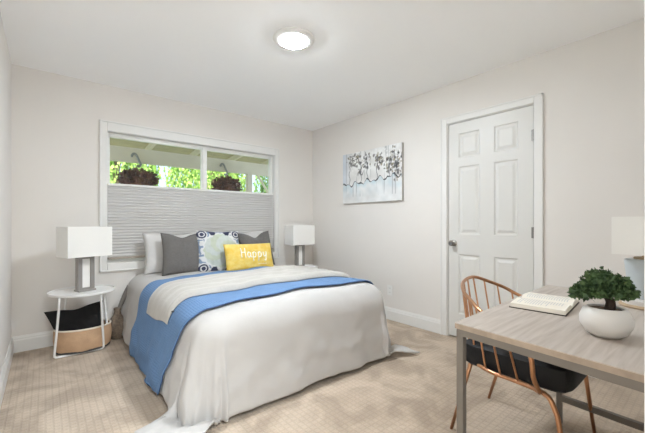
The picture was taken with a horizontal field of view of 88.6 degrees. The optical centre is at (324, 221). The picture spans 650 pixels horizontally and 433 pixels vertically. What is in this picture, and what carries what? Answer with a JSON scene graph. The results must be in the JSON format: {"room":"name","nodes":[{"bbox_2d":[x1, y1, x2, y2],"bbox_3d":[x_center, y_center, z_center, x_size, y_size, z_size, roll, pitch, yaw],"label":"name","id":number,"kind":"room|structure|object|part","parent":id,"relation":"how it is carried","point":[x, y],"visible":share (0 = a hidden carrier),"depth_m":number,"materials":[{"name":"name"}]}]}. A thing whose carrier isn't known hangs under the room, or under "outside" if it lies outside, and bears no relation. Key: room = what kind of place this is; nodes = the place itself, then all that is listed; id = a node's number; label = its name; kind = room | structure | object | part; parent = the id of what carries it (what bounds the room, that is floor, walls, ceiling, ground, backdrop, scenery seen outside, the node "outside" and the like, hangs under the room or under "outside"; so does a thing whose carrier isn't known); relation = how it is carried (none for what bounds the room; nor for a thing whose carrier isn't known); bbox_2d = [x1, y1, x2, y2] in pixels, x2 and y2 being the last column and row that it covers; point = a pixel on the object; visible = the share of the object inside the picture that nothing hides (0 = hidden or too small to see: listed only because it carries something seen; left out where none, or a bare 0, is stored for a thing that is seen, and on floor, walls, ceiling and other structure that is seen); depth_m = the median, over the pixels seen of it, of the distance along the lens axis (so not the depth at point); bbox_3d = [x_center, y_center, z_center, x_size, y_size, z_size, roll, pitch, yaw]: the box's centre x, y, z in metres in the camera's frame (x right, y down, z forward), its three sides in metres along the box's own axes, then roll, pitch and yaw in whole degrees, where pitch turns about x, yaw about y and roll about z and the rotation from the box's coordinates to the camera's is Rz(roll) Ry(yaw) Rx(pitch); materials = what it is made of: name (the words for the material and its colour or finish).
{"room":"bedroom","nodes":[
{"label":"bedroom","id":0,"kind":"room"},
{"bbox_2d":[0,12,10,374],"bbox_3d":[-1.480,-0.114,1.330,0.120,2.440,4.080,0,0,-40],"label":"wall","id":1,"kind":"structure","parent":0,"point":[5,61],"depth_m":2.38,"materials":[{"name":"paint"}]},
{"bbox_2d":[0,337,13,407],"bbox_3d":[-1.415,1.038,1.358,0.014,0.136,3.800,0,0,-40],"label":"baseboard","id":2,"kind":"structure","parent":1,"relation":"attached to","point":[8,359],"depth_m":2.29,"materials":[{"name":"white paint"}]},
{"bbox_2d":[11,64,312,336],"bbox_3d":[-1.464,-0.114,3.904,3.217,2.440,0.160,0,0,-40],"label":"wall","id":3,"kind":"structure","parent":0,"point":[55,118],"depth_m":3.07,"materials":[{"name":"paint"}]},
{"bbox_2d":[12,330,52,352],"bbox_3d":[-1.408,1.038,3.837,3.217,0.136,0.014,0,0,-40],"label":"baseboard","id":4,"kind":"structure","parent":3,"relation":"attached to","point":[33,341],"depth_m":2.89,"materials":[{"name":"white paint"}]},
{"bbox_2d":[99,119,278,271],"bbox_3d":[-1.393,-0.251,3.844,2.014,1.469,0.023,0,0,-40],"label":"trim","id":5,"kind":"structure","parent":3,"relation":"attached to","point":[104,125],"depth_m":3.42,"materials":[{"name":"white paint"}]},
{"bbox_2d":[107,131,273,263],"bbox_3d":[-1.439,-0.241,3.898,1.890,1.295,0.120,0,0,-40],"label":"window","id":6,"kind":"structure","parent":3,"relation":"in","point":[203,149],"depth_m":3.90,"materials":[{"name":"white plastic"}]},
{"bbox_3d":[-1.808,-0.241,3.624,0.928,1.251,0.045,0,0,-40],"label":"sash","id":7,"kind":"part","parent":6,"relation":"part of","materials":[{"name":"white plastic"}]},
{"bbox_2d":[107,183,272,259],"bbox_3d":[-1.420,-0.006,3.875,1.874,0.751,0.040,0,0,-40],"label":"cellular shade","id":8,"kind":"object","parent":6,"relation":"attached to","point":[132,210],"visible":0.83,"depth_m":3.67,"materials":[{"name":"grey fabric"}]},
{"bbox_3d":[-1.420,-0.371,3.875,1.874,0.022,0.040,0,0,-40],"label":"rail","id":9,"kind":"part","parent":8,"relation":"part of","materials":[{"name":"white plastic"}]},
{"bbox_3d":[-1.420,0.358,3.875,1.874,0.022,0.036,0,0,-40],"label":"rail","id":10,"kind":"part","parent":8,"relation":"part of","materials":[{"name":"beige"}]},
{"bbox_3d":[-1.084,-0.241,4.232,0.873,1.251,0.045,0,0,-40],"label":"sash","id":11,"kind":"part","parent":6,"relation":"part of","materials":[{"name":"white plastic"}]},
{"bbox_2d":[0,0,643,130],"bbox_3d":[0.380,-1.434,1.633,5.117,0.200,6.010,0,0,-40],"label":"ceiling","id":12,"kind":"structure","parent":0,"point":[365,56],"depth_m":2.50,"materials":[{"name":"white paint"}]},
{"bbox_2d":[273,27,313,50],"bbox_3d":[-0.227,-1.318,2.422,0.300,0.032,0.300,0,0,-40],"label":"light","id":13,"kind":"object","parent":12,"relation":"in","point":[287,38],"visible":1,"depth_m":2.38,"materials":[{"name":"white metal"}]},
{"bbox_2d":[280,34,307,48],"bbox_3d":[-0.227,-1.314,2.422,0.204,0.024,0.204,0,0,-40],"label":"diffuser","id":14,"kind":"object","parent":13,"relation":"attached to","point":[287,41],"depth_m":2.40,"materials":[{"name":"white"}]},
{"bbox_2d":[0,319,643,432],"bbox_3d":[0.717,1.166,1.916,4.237,0.120,6.010,0,0,-40],"label":"floor","id":15,"kind":"structure","parent":0,"point":[104,390],"depth_m":2.06,"materials":[{"name":"beige carpet"}]},
{"bbox_2d":[47,284,114,358],"bbox_3d":[-2.065,0.841,2.837,0.468,0.529,0.468,0,0,-40],"label":"nightstand","id":16,"kind":"object","parent":15,"relation":"on","point":[68,292],"visible":0.67,"depth_m":2.78,"materials":[{"name":"white metal"}]},
{"bbox_3d":[-2.181,0.852,2.886,0.174,0.507,0.090,0,0,-40],"label":"leg","id":17,"kind":"part","parent":16,"relation":"part of","materials":[{"name":"white metal"}]},
{"bbox_3d":[-2.081,0.851,2.687,0.174,0.508,0.137,0,0,-40],"label":"leg","id":18,"kind":"part","parent":16,"relation":"part of","materials":[{"name":"white metal"}]},
{"bbox_2d":[47,284,114,297],"bbox_3d":[-2.065,0.587,2.837,0.468,0.022,0.468,0,0,-40],"label":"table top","id":19,"kind":"object","parent":16,"relation":"on","point":[68,292],"depth_m":2.78,"materials":[{"name":"white metal"}]},
{"bbox_2d":[56,226,111,291],"bbox_3d":[-2.051,0.314,2.848,0.200,0.546,0.336,0,0,30],"label":"table lamp","id":20,"kind":"object","parent":16,"relation":"on","point":[83,244],"visible":1,"depth_m":2.79,"materials":[{"name":"white fabric"}]},
{"bbox_3d":[-2.051,0.166,2.848,0.200,0.250,0.336,0,0,30],"label":"lamp shade","id":21,"kind":"part","parent":20,"relation":"part of","materials":[{"name":"white fabric"}]},
{"bbox_3d":[-2.051,0.434,2.848,0.052,0.278,0.124,0,0,30],"label":"frame","id":22,"kind":"part","parent":20,"relation":"part of","materials":[{"name":"grey metal"}]},
{"bbox_3d":[-2.051,0.437,2.848,0.024,0.246,0.063,0,0,30],"label":"inset panel","id":23,"kind":"part","parent":20,"relation":"part of","materials":[{"name":"white glass"}]},
{"bbox_3d":[-1.948,0.851,2.799,0.174,0.508,0.137,0,0,-40],"label":"leg","id":24,"kind":"part","parent":16,"relation":"part of","materials":[{"name":"white metal"}]},
{"bbox_3d":[-2.047,0.852,2.998,0.174,0.507,0.090,0,0,-40],"label":"leg","id":25,"kind":"part","parent":16,"relation":"part of","materials":[{"name":"white metal"}]},
{"bbox_2d":[53,319,111,354],"bbox_3d":[-2.098,0.989,2.893,0.415,0.196,0.323,0,0,-40],"label":"storage basket","id":26,"kind":"object","parent":15,"relation":"on","point":[89,339],"visible":0.73,"depth_m":2.76,"materials":[{"name":"beige fabric"}]},
{"bbox_2d":[44,301,100,330],"bbox_3d":[-2.140,0.887,2.854,0.417,0.364,0.116,0,0,-37],"label":"throw pillow","id":27,"kind":"object","parent":26,"relation":"in","point":[88,316],"visible":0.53,"depth_m":2.83,"materials":[{"name":"black fabric"}]},
{"bbox_2d":[110,285,127,339],"bbox_3d":[-1.988,0.855,3.189,0.176,0.503,0.176,0,0,-40],"label":"floor vase","id":28,"kind":"object","parent":15,"relation":"on","point":[117,319],"visible":0.9,"depth_m":3.15,"materials":[{"name":"beige wicker"}]},
{"bbox_2d":[284,264,317,267],"bbox_3d":[-0.328,0.841,4.322,0.468,0.529,0.468,0,0,-40],"label":"nightstand","id":29,"kind":"object","parent":15,"relation":"on","point":[307,265],"visible":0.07,"depth_m":4.48,"materials":[{"name":"white metal"}]},
{"bbox_2d":[285,225,314,265],"bbox_3d":[-0.328,0.314,4.322,0.336,0.546,0.200,0,0,-40],"label":"table lamp","id":30,"kind":"object","parent":29,"relation":"on","point":[299,236],"visible":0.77,"depth_m":4.27,"materials":[{"name":"white fabric"}]},
{"bbox_3d":[-0.328,0.166,4.322,0.336,0.250,0.200,0,0,-40],"label":"lamp shade","id":31,"kind":"part","parent":30,"relation":"part of","materials":[{"name":"white fabric"}]},
{"bbox_3d":[-0.328,0.434,4.322,0.124,0.278,0.052,0,0,-40],"label":"frame","id":32,"kind":"part","parent":30,"relation":"part of","materials":[{"name":"grey metal"}]},
{"bbox_3d":[-0.328,0.437,4.322,0.063,0.246,0.024,0,0,-40],"label":"inset panel","id":33,"kind":"part","parent":30,"relation":"part of","materials":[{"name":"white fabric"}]},
{"bbox_2d":[450,275,595,432],"bbox_3d":[0.963,0.715,1.675,0.776,0.788,0.623,0,0,-40],"label":"chair","id":34,"kind":"object","parent":15,"relation":"on","point":[530,373],"visible":0.52,"depth_m":1.46,"materials":[{"name":"orange metal"}]},
{"bbox_3d":[0.703,0.891,1.715,0.020,0.436,0.163,0,0,-21],"label":"leg","id":35,"kind":"part","parent":34,"relation":"part of","materials":[{"name":"orange metal"}]},
{"bbox_3d":[1.042,0.891,2.006,0.021,0.437,0.192,0,0,-10],"label":"leg","id":36,"kind":"part","parent":34,"relation":"part of","materials":[{"name":"orange metal"}]},
{"bbox_3d":[0.929,0.501,1.713,0.772,0.361,0.522,0,0,-40],"label":"rail","id":37,"kind":"part","parent":34,"relation":"part of","materials":[{"name":"orange metal"}]},
{"bbox_3d":[1.009,0.633,1.640,0.532,0.110,0.456,0,0,-40],"label":"seat","id":38,"kind":"part","parent":34,"relation":"part of","materials":[{"name":"black leather"}]},
{"bbox_3d":[0.866,0.886,1.322,0.029,0.442,0.216,0,0,-26],"label":"leg","id":39,"kind":"part","parent":34,"relation":"part of","materials":[{"name":"orange metal"}]},
{"bbox_3d":[1.355,0.891,1.713,0.131,0.435,0.021,0,0,-27],"label":"leg","id":40,"kind":"part","parent":34,"relation":"part of","materials":[{"name":"orange metal"}]},
{"bbox_2d":[455,285,643,432],"bbox_3d":[1.014,0.731,1.321,1.116,0.750,0.547,0,0,-40],"label":"desk","id":41,"kind":"object","parent":15,"relation":"on","point":[561,341],"visible":0.65,"depth_m":1.07,"materials":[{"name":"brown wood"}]},
{"bbox_3d":[0.483,0.741,1.180,0.025,0.730,0.025,0,0,-40],"label":"leg","id":42,"kind":"part","parent":41,"relation":"part of","materials":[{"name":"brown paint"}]},
{"bbox_2d":[509,292,579,315],"bbox_3d":[0.943,0.343,1.427,0.196,0.026,0.300,0,0,45],"label":"open book","id":43,"kind":"object","parent":41,"relation":"on","point":[537,302],"visible":0.99,"depth_m":1.37,"materials":[{"name":"white paper"}]},
{"bbox_3d":[0.624,0.388,0.977,0.025,0.024,0.467,0,0,-35],"label":"apron rail","id":44,"kind":"part","parent":41,"relation":"part of","materials":[{"name":"brown paint"}]},
{"bbox_3d":[1.293,0.741,1.837,0.025,0.730,0.025,0,0,-40],"label":"leg","id":45,"kind":"part","parent":41,"relation":"part of","materials":[{"name":"brown paint"}]},
{"bbox_2d":[567,266,641,338],"bbox_3d":[0.883,0.247,1.055,0.153,0.217,0.182,0,0,-40],"label":"bonsai","id":46,"kind":"object","parent":41,"relation":"on","point":[608,320],"visible":1,"depth_m":1.02,"materials":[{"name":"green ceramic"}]},
{"bbox_2d":[579,303,634,338],"bbox_3d":[0.880,0.311,1.044,0.134,0.090,0.134,0,0,-40],"label":"plant pot","id":47,"kind":"object","parent":41,"relation":"on","point":[607,320],"depth_m":1.00,"materials":[{"name":"white ceramic"}]},
{"bbox_2d":[611,216,643,309],"bbox_3d":[1.342,0.167,1.396,0.200,0.378,0.184,0,0,-40],"label":"table lamp","id":48,"kind":"object","parent":41,"relation":"on","point":[627,233],"visible":0.59,"depth_m":1.37,"materials":[{"name":"white fabric"}]},
{"bbox_3d":[1.342,0.056,1.396,0.200,0.156,0.184,0,0,-40],"label":"lamp shade","id":49,"kind":"part","parent":48,"relation":"part of","materials":[{"name":"white fabric"}]},
{"bbox_3d":[-0.720,0.846,3.063,1.500,0.520,1.985,0,0,-40],"label":"bed","id":50,"kind":"object","parent":15,"relation":"on","visible":0},
{"bbox_2d":[121,270,419,432],"bbox_3d":[-0.707,0.795,2.922,2.072,0.612,2.256,0,0,-40],"label":"duvet","id":51,"kind":"object","parent":50,"relation":"on","point":[229,360],"visible":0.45,"depth_m":2.05,"materials":[{"name":"grey fabric"}]},
{"bbox_2d":[142,233,195,274],"bbox_3d":[-1.549,0.316,3.529,0.682,0.411,0.192,0,0,-39],"label":"pillow","id":52,"kind":"object","parent":51,"relation":"on","point":[152,242],"visible":0.27,"depth_m":3.33,"materials":[{"name":"white fabric"}]},
{"bbox_2d":[160,233,198,275],"bbox_3d":[-1.436,0.318,3.364,0.400,0.422,0.187,0,0,-33],"label":"throw pillow","id":53,"kind":"object","parent":51,"relation":"on","point":[180,255],"visible":0.89,"depth_m":3.29,"materials":[{"name":"grey fabric"}]},
{"bbox_2d":[196,230,238,271],"bbox_3d":[-1.132,0.316,3.561,0.475,0.460,0.197,0,0,-35],"label":"throw pillow","id":54,"kind":"object","parent":51,"relation":"on","point":[210,244],"visible":0.72,"depth_m":3.46,"materials":[{"name":"fabric"}]},
{"bbox_2d":[218,231,262,242],"bbox_3d":[-1.023,0.316,3.975,0.684,0.411,0.198,0,0,-36],"label":"pillow","id":55,"kind":"object","parent":51,"relation":"on","point":[255,234],"visible":0.07,"depth_m":4.08,"materials":[{"name":"grey fabric"}]},
{"bbox_2d":[223,243,273,270],"bbox_3d":[-0.807,0.380,3.579,0.569,0.300,0.160,0,0,-39],"label":"lumbar pillow","id":56,"kind":"object","parent":51,"relation":"on","point":[238,256],"visible":0.94,"depth_m":3.50,"materials":[{"name":"yellow fabric"}]},
{"bbox_2d":[129,266,373,394],"bbox_3d":[-0.578,0.775,2.845,1.766,0.616,1.228,0,0,-40],"label":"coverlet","id":57,"kind":"object","parent":51,"relation":"on","point":[153,342],"visible":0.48,"depth_m":2.30,"materials":[{"name":"blue fabric"}]},
{"bbox_2d":[146,266,350,323],"bbox_3d":[-0.537,0.561,2.838,1.647,0.273,0.670,0,0,-40],"label":"throw blanket","id":58,"kind":"object","parent":57,"relation":"on","point":[161,304],"visible":0.95,"depth_m":2.51,"materials":[{"name":"grey fabric"}]},
{"bbox_2d":[238,231,274,264],"bbox_3d":[-0.809,0.324,3.938,0.182,0.437,0.459,0,0,45],"label":"throw pillow","id":59,"kind":"object","parent":51,"relation":"on","point":[264,237],"visible":0.39,"depth_m":3.90,"materials":[{"name":"grey fabric"}]},
{"bbox_2d":[313,18,643,319],"bbox_3d":[1.258,-0.114,3.631,0.600,2.440,4.080,0,0,-40],"label":"wall","id":60,"kind":"structure","parent":0,"point":[592,87],"depth_m":2.69,"materials":[{"name":"paint"}]},
{"bbox_2d":[343,142,403,203],"bbox_3d":[0.548,-0.551,3.982,0.033,0.629,0.935,0,0,-40],"label":"canvas painting","id":61,"kind":"object","parent":60,"relation":"attached to","point":[376,174],"visible":1,"depth_m":3.92,"materials":[{"name":"grey fabric"}]},
{"bbox_2d":[387,285,391,295],"bbox_3d":[0.736,0.773,3.780,0.008,0.115,0.070,0,0,-40],"label":"wall outlet","id":62,"kind":"object","parent":60,"relation":"attached to","point":[389,287],"visible":1,"depth_m":3.78,"materials":[{"name":"white plastic"}]},
{"bbox_2d":[448,105,533,338],"bbox_3d":[1.430,0.075,2.944,0.106,2.033,0.747,0,0,-40],"label":"door","id":63,"kind":"structure","parent":60,"relation":"in","point":[491,158],"depth_m":2.94,"materials":[{"name":"white paint"}]},
{"bbox_3d":[1.212,0.201,3.175,0.070,0.062,0.062,0,0,-40],"label":"knob","id":64,"kind":"part","parent":63,"relation":"part of","materials":[{"name":"silver metal"}]},
{"bbox_2d":[384,306,597,378],"bbox_3d":[1.036,1.038,3.419,0.014,0.136,3.800,0,0,-40],"label":"baseboard","id":65,"kind":"structure","parent":60,"relation":"attached to","point":[412,319],"depth_m":3.53,"materials":[{"name":"white paint"}]},
{"bbox_2d":[440,93,542,335],"bbox_3d":[1.472,0.046,2.987,0.142,2.120,0.882,0,0,-40],"label":"trim","id":66,"kind":"structure","parent":60,"relation":"attached to","point":[537,99],"depth_m":2.98,"materials":[{"name":"white paint"}]},
{"bbox_3d":[1.072,-0.114,0.888,3.217,2.440,0.120,0,0,-40],"label":"wall","id":67,"kind":"structure","parent":0,"visible":0},
{"bbox_2d":[644,0,649,432],"bbox_3d":[0.137,0.041,0.190,0.885,2.130,0.015,0,0,-40],"label":"trim","id":68,"kind":"structure","parent":67,"relation":"attached to","point":[646,2],"depth_m":0.43,"materials":[{"name":"white paint"}]},
{"bbox_3d":[-1.188,1.526,7.630,36.000,0.160,5.190,0,0,-40],"label":"patio","id":69,"kind":"object","parent":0,"visible":0},
{"bbox_2d":[110,138,267,192],"bbox_3d":[-2.285,-0.082,5.283,9.700,3.075,2.988,0,0,-40],"label":"porch roof","id":70,"kind":"structure","parent":69,"relation":"on","point":[121,150],"depth_m":6.09,"materials":[{"name":"beige paint"}]},
{"bbox_2d":[117,152,159,185],"bbox_3d":[-3.029,-0.807,5.405,0.622,0.660,0.624,0,0,-40],"label":"hanging basket","id":71,"kind":"object","parent":70,"relation":"hanging from","point":[134,176],"visible":0.85,"depth_m":5.28,"materials":[{"name":"red plant"}]},
{"bbox_2d":[125,177,149,184],"bbox_3d":[-3.033,-0.629,5.419,0.420,0.150,0.420,0,0,-40],"label":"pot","id":72,"kind":"object","parent":71,"relation":"on","point":[128,180],"depth_m":5.25,"materials":[{"name":"brown"}]},
{"bbox_2d":[211,163,242,190],"bbox_3d":[-1.878,-0.814,6.395,0.607,0.647,0.582,0,0,-40],"label":"hanging basket","id":73,"kind":"object","parent":70,"relation":"hanging from","point":[222,183],"visible":0.88,"depth_m":6.24,"materials":[{"name":"red plant"}]},
{"bbox_3d":[-1.570,0.236,6.872,0.100,2.440,0.100,0,0,-40],"label":"post","id":74,"kind":"part","parent":70,"relation":"part of","materials":[{"name":"beige paint"}]},
{"label":"outside","id":75,"kind":"structure","parent":0,"visible":0},
{"bbox_3d":[-12.767,1.531,21.405,36.000,0.150,30.800,0,0,-40],"label":"ground","id":76,"kind":"structure","parent":75,"visible":0},
{"bbox_2d":[110,161,161,185],"bbox_3d":[-5.457,-1.215,8.723,2.171,5.360,1.669,0,0,-15],"label":"willow tree","id":77,"kind":"object","parent":76,"relation":"on","point":[115,166],"visible":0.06,"depth_m":8.64,"materials":[{"name":"green plant"}]},
{"bbox_2d":[162,167,245,191],"bbox_3d":[-4.506,-1.313,12.948,2.318,5.569,3.375,0,0,45],"label":"willow tree","id":78,"kind":"object","parent":76,"relation":"on","point":[188,175],"visible":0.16,"depth_m":12.23,"materials":[{"name":"green plant"}]},
{"bbox_2d":[253,175,267,192],"bbox_3d":[-1.484,-1.215,13.124,2.837,5.365,1.990,0,0,-40],"label":"willow tree","id":79,"kind":"object","parent":76,"relation":"on","point":[263,178],"visible":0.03,"depth_m":12.48,"materials":[{"name":"green plant"}]}
]}

